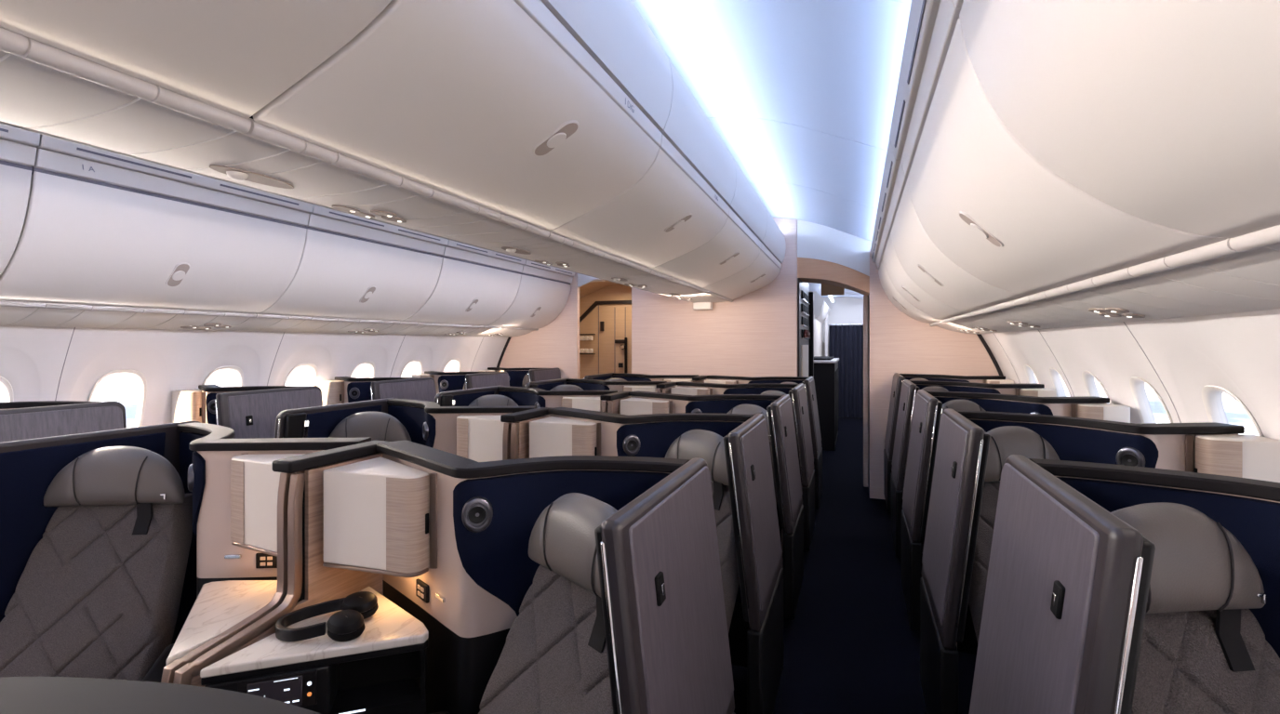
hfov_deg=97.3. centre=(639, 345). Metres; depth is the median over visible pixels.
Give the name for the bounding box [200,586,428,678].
countertop
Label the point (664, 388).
divider
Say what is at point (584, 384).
shell
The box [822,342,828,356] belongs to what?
wall
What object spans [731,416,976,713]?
floor
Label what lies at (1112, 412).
storage cabinet
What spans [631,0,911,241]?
ceiling
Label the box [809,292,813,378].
trim
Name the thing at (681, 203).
bin
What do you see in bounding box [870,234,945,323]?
bin
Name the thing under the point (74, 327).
trim
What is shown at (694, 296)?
panel
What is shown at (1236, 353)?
wall
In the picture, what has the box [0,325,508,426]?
wall
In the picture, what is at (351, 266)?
bin
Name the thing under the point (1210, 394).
window
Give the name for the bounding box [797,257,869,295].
wall
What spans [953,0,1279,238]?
bin
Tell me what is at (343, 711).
light
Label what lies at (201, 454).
shell
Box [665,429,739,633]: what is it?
seat
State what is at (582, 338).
rack
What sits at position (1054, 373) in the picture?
window
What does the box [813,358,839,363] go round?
countertop
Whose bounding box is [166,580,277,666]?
countertop
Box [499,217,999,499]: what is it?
wall
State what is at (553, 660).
seat
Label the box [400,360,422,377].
window
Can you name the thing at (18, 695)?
shell
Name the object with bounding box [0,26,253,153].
panel
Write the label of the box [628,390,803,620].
shell
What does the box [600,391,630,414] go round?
divider
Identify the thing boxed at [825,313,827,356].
post
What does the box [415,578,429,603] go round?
outlet plate
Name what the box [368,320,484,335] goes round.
panel
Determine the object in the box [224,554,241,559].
light
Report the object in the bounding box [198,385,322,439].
shell
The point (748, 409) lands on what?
seat
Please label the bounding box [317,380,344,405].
storage cabinet
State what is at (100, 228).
bin
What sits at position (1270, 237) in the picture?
panel
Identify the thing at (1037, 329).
trim
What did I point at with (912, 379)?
seat
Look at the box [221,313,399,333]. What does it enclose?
panel
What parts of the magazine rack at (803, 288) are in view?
panel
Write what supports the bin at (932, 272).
attached to the wall
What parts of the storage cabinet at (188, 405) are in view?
corner post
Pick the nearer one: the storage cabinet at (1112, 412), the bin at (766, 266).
the storage cabinet at (1112, 412)
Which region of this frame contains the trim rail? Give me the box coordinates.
[0,120,686,301]
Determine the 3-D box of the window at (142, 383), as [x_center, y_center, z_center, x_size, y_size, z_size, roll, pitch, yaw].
[-3.220,0.400,3.467,0.163,0.500,0.300,0,0,21]
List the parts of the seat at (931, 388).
seat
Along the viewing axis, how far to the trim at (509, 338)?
7.01 m
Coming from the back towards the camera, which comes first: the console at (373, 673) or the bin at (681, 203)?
the bin at (681, 203)
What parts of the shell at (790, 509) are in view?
cap rail, shell panel, panel, privacy door, door panel, kick panel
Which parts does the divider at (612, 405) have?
metal trim, metal trim, wood panel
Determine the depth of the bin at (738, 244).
3.91 m
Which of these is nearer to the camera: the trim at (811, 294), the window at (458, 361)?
the window at (458, 361)
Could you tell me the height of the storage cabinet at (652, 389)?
0.272 m
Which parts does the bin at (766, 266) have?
bin door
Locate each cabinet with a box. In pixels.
[171,389,205,423]
[230,453,305,557]
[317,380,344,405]
[322,456,437,577]
[412,373,434,379]
[456,414,510,462]
[478,370,496,372]
[529,416,600,457]
[561,397,606,412]
[620,398,672,415]
[622,386,657,398]
[662,379,694,386]
[671,386,712,395]
[704,379,738,384]
[813,356,839,451]
[983,379,1013,384]
[1015,388,1056,397]
[1070,403,1130,423]
[1185,434,1279,482]
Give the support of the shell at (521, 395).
on the floor
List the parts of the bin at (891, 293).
bin door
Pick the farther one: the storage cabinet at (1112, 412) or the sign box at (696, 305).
the sign box at (696, 305)
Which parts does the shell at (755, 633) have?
shell panel, cap rail, panel, privacy door, door panel, kick panel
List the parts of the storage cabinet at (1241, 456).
corner post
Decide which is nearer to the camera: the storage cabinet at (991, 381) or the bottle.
the storage cabinet at (991, 381)
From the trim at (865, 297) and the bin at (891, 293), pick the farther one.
the trim at (865, 297)
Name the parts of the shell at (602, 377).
privacy door, shell panel, cap rail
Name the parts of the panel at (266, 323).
rail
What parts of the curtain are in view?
rail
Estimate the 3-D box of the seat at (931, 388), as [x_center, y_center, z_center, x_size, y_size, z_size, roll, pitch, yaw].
[2.151,0.864,3.771,0.502,1.133,0.735,0,0,-6]
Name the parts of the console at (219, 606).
armrest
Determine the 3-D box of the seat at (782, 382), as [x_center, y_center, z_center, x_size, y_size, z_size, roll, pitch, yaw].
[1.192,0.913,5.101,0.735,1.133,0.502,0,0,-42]
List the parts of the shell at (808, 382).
shell panel, cap rail, privacy door, door panel, kick panel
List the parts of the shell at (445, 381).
shell panel, cap rail, privacy door, door panel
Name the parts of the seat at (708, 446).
backrest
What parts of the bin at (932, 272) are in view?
bin door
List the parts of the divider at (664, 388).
wood panel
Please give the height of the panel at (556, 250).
0.066 m
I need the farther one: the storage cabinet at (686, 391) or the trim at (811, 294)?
the trim at (811, 294)
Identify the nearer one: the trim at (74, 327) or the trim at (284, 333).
the trim at (74, 327)
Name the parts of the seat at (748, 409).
backrest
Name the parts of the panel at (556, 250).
rail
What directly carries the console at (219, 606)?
on the floor
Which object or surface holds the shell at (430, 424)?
on the floor
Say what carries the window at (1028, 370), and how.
in the wall at (1236, 353)
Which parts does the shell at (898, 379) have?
kick panel, door panel, privacy door, shell panel, cap rail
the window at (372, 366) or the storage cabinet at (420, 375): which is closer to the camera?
the window at (372, 366)
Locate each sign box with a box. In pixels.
[693,302,712,309]
[821,283,844,295]
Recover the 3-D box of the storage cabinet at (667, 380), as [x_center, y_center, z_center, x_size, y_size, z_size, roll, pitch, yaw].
[0.394,0.488,5.784,0.327,0.272,0.207,0,0,21]
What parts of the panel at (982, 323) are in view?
rail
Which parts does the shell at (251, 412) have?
shell panel, cap rail, privacy door, door panel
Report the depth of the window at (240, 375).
4.09 m
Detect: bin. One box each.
[0,0,391,119]
[0,123,40,276]
[0,133,313,313]
[252,0,672,231]
[257,204,448,320]
[400,240,526,325]
[487,260,574,328]
[550,56,736,268]
[651,157,767,288]
[702,208,786,299]
[809,291,829,323]
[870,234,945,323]
[873,203,970,319]
[878,138,1026,312]
[889,0,1227,295]
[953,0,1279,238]
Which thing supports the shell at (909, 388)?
on the floor
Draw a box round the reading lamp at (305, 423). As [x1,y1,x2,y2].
[302,420,308,438]
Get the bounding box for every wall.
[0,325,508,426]
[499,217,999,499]
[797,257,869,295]
[813,315,822,356]
[822,296,863,342]
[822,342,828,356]
[981,308,1279,440]
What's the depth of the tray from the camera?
8.15 m
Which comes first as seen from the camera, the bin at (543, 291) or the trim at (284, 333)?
the trim at (284, 333)
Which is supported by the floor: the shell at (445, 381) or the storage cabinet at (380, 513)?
the shell at (445, 381)
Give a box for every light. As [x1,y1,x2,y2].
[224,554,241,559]
[338,708,365,713]
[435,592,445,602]
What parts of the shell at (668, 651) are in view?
cap rail, panel, privacy door, door panel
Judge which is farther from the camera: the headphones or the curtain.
the curtain
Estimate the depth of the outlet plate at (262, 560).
1.82 m
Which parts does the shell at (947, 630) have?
kick panel, door panel, privacy door, panel, shell panel, cap rail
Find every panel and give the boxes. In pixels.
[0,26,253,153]
[0,300,256,330]
[121,118,550,242]
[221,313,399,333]
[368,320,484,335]
[458,325,538,336]
[462,230,651,275]
[586,269,702,292]
[653,288,733,302]
[929,319,1002,334]
[945,312,1046,332]
[970,295,1156,328]
[1027,238,1279,319]
[1227,225,1279,252]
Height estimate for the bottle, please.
0.090 m
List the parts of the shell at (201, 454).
privacy door, kick panel, shell panel, cap rail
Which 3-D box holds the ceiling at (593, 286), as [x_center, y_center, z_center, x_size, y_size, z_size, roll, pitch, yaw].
[-0.559,-0.725,7.128,1.400,0.350,0.880,0,0,21]
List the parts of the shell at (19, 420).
cap rail, privacy door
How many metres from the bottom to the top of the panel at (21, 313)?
0.120 m
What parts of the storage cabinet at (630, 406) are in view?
corner post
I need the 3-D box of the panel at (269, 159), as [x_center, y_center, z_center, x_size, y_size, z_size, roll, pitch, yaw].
[-0.828,-0.468,1.887,0.472,0.066,1.269,0,0,21]
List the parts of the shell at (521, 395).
panel, privacy door, shell panel, cap rail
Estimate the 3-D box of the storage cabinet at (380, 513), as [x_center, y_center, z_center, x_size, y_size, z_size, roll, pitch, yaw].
[-0.703,0.488,1.621,0.327,0.272,0.207,0,0,21]
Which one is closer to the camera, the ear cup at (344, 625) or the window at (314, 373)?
the ear cup at (344, 625)
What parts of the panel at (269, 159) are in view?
rail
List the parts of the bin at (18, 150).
bin door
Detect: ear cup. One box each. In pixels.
[326,610,365,641]
[341,591,378,619]
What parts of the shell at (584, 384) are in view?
panel, privacy door, shell panel, cap rail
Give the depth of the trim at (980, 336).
5.13 m
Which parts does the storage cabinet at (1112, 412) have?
corner post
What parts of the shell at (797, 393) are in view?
shell panel, cap rail, panel, privacy door, door panel, kick panel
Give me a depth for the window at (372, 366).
5.24 m
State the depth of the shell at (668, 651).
1.45 m
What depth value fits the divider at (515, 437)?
2.58 m
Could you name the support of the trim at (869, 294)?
attached to the wall at (753, 335)
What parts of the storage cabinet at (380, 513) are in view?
trim, corner post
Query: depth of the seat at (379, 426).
2.88 m
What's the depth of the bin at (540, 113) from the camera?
1.50 m
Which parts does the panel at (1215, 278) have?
rail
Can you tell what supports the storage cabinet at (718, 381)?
attached to the shell at (808, 382)
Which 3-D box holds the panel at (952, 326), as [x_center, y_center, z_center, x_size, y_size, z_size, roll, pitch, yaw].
[2.756,-0.157,4.779,0.422,0.120,0.999,0,0,21]
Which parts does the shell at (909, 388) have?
kick panel, door panel, privacy door, panel, cap rail, shell panel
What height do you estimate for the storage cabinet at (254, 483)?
0.272 m
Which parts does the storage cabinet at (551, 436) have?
corner post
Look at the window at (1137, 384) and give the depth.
2.73 m
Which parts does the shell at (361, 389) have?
shell panel, cap rail, privacy door, door panel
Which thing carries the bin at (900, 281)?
attached to the wall
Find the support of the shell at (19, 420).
on the floor
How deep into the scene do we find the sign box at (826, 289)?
6.61 m
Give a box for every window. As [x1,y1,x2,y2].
[0,375,13,402]
[87,369,146,427]
[201,366,243,386]
[283,363,318,386]
[349,361,375,377]
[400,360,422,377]
[442,358,461,372]
[1023,364,1036,384]
[1048,367,1071,397]
[1081,371,1111,403]
[1129,376,1173,424]
[1201,385,1264,437]
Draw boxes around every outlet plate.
[255,553,277,568]
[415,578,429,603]
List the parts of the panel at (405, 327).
rail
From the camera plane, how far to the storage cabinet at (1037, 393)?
3.79 m
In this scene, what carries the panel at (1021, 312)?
attached to the bin at (932, 272)
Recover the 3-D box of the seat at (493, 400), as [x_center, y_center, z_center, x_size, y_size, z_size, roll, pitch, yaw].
[-0.989,0.913,3.643,0.502,1.133,0.735,0,0,-6]
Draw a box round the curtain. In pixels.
[827,323,863,417]
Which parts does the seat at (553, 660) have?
backrest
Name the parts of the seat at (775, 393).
seat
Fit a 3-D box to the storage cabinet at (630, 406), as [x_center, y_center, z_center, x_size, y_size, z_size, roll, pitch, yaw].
[0.061,0.488,3.620,0.327,0.272,0.207,0,0,21]
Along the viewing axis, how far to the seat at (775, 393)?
4.25 m
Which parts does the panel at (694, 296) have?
rail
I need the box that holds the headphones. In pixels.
[275,591,378,641]
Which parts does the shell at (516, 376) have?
shell panel, cap rail, privacy door, door panel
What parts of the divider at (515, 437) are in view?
metal trim, metal trim, wood panel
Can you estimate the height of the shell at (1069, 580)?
1.182 m
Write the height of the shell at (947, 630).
1.182 m
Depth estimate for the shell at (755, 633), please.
2.25 m
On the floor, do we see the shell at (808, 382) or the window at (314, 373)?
the shell at (808, 382)
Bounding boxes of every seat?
[0,446,192,680]
[328,412,411,454]
[468,394,518,406]
[478,493,617,713]
[521,373,529,386]
[550,385,583,390]
[605,377,626,381]
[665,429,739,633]
[726,403,777,505]
[760,390,786,552]
[780,382,797,384]
[909,378,927,380]
[920,386,948,553]
[940,400,985,416]
[968,426,1060,644]
[1110,502,1279,713]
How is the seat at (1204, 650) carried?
on the floor
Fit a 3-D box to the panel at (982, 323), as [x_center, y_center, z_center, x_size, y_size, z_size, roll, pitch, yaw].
[2.395,-0.157,3.833,0.422,0.120,1.033,0,0,21]
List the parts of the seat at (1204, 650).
backrest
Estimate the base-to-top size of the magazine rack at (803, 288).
2.000 m
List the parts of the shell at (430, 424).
panel, privacy door, shell panel, cap rail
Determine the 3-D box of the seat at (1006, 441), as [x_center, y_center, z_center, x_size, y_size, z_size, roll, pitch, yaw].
[1.387,0.864,1.772,0.502,1.133,0.735,0,0,-6]
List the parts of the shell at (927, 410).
kick panel, door panel, privacy door, panel, cap rail, shell panel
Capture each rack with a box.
[579,333,595,354]
[797,278,809,377]
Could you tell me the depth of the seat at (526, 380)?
6.50 m
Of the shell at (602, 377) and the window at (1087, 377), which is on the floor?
the shell at (602, 377)
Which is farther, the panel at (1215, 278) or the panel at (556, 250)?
the panel at (556, 250)
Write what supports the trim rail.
attached to the wall
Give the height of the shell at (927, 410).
1.182 m
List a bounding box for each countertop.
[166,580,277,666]
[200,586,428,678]
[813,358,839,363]
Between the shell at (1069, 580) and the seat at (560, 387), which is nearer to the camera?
the shell at (1069, 580)
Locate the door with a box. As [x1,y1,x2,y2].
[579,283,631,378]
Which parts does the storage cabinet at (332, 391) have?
corner post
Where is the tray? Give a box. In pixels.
[813,356,834,360]
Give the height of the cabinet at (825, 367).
1.307 m
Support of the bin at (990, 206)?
attached to the wall
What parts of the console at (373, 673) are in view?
control panel, armrest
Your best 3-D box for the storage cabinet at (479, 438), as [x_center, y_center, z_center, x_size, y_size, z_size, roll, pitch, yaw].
[-0.751,0.488,2.785,0.327,0.272,0.207,0,0,21]
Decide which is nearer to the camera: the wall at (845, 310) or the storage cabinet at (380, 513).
the storage cabinet at (380, 513)
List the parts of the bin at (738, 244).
bin door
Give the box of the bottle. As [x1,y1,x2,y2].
[803,329,807,337]
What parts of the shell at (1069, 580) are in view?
door panel, privacy door, panel, cap rail, shell panel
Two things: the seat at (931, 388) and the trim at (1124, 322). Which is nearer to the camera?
the trim at (1124, 322)
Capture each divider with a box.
[160,440,388,687]
[500,407,552,460]
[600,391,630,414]
[655,381,677,393]
[692,375,706,383]
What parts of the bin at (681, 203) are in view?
bin door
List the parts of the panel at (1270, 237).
channel panel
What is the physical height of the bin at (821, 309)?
0.570 m
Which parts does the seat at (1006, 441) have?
backrest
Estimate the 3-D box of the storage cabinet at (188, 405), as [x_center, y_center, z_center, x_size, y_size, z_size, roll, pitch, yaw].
[-2.944,0.438,3.720,0.217,0.272,0.150,0,0,21]
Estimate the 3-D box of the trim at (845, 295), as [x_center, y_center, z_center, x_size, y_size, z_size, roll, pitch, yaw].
[4.019,-0.950,10.818,0.680,0.100,0.080,0,0,21]
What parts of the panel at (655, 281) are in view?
rail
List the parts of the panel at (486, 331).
rail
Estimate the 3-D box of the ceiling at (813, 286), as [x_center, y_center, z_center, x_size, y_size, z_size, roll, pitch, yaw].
[3.251,-0.900,9.115,1.500,0.200,6.450,0,0,21]
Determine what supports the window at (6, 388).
in the wall at (32, 358)
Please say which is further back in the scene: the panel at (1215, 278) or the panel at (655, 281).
the panel at (655, 281)
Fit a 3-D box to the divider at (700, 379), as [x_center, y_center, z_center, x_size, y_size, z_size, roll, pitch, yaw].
[0.561,0.859,5.577,0.075,1.082,0.629,0,0,21]
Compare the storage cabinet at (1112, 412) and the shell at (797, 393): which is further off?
the shell at (797, 393)
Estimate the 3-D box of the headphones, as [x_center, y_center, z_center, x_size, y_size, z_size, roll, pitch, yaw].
[-0.827,0.712,1.478,0.233,0.065,0.172,0,0,-6]
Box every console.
[141,580,277,682]
[200,586,449,713]
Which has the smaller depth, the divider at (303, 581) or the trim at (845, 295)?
the divider at (303, 581)
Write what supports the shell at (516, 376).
on the floor
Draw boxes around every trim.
[54,327,75,400]
[266,333,284,386]
[496,336,511,367]
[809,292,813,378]
[837,293,863,297]
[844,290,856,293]
[863,294,868,487]
[868,293,869,495]
[976,333,1003,376]
[1037,329,1074,397]
[1123,321,1181,423]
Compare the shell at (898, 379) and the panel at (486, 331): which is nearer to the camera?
the shell at (898, 379)
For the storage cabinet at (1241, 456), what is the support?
attached to the shell at (947, 630)
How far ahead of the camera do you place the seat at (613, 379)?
5.91 m
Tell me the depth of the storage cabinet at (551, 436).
2.54 m
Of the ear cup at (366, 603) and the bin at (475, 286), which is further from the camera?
the bin at (475, 286)
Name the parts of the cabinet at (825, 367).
cart door, cart door, cart door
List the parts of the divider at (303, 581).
metal trim, metal trim, panel, wood panel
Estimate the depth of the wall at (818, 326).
10.40 m
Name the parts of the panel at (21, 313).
rail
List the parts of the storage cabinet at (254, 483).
trim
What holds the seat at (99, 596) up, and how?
on the floor
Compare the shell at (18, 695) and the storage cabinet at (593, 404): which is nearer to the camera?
the shell at (18, 695)
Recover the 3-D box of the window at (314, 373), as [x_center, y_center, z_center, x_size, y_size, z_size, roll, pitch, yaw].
[-2.785,0.400,4.607,0.163,0.500,0.300,0,0,21]
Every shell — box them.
[0,400,126,442]
[0,421,371,644]
[0,677,320,713]
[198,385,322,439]
[274,398,536,454]
[334,376,436,403]
[376,440,735,713]
[424,371,509,394]
[434,386,617,416]
[487,367,560,387]
[524,377,666,392]
[547,407,783,713]
[583,373,698,381]
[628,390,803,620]
[675,381,814,550]
[706,375,822,509]
[883,373,1005,513]
[890,379,1044,557]
[901,389,1109,631]
[920,408,1244,713]
[968,454,1279,713]
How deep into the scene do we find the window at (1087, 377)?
3.30 m
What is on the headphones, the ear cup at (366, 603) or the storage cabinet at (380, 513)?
the ear cup at (366, 603)
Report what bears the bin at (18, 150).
attached to the wall
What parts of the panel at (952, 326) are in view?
rail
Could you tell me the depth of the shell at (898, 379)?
4.93 m
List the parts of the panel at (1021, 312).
rail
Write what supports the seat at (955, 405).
on the floor
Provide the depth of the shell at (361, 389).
4.57 m
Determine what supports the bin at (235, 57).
attached to the trim
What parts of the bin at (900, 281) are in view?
bin door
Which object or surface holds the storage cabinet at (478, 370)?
attached to the shell at (516, 376)
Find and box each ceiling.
[579,280,618,298]
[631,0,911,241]
[808,282,864,299]

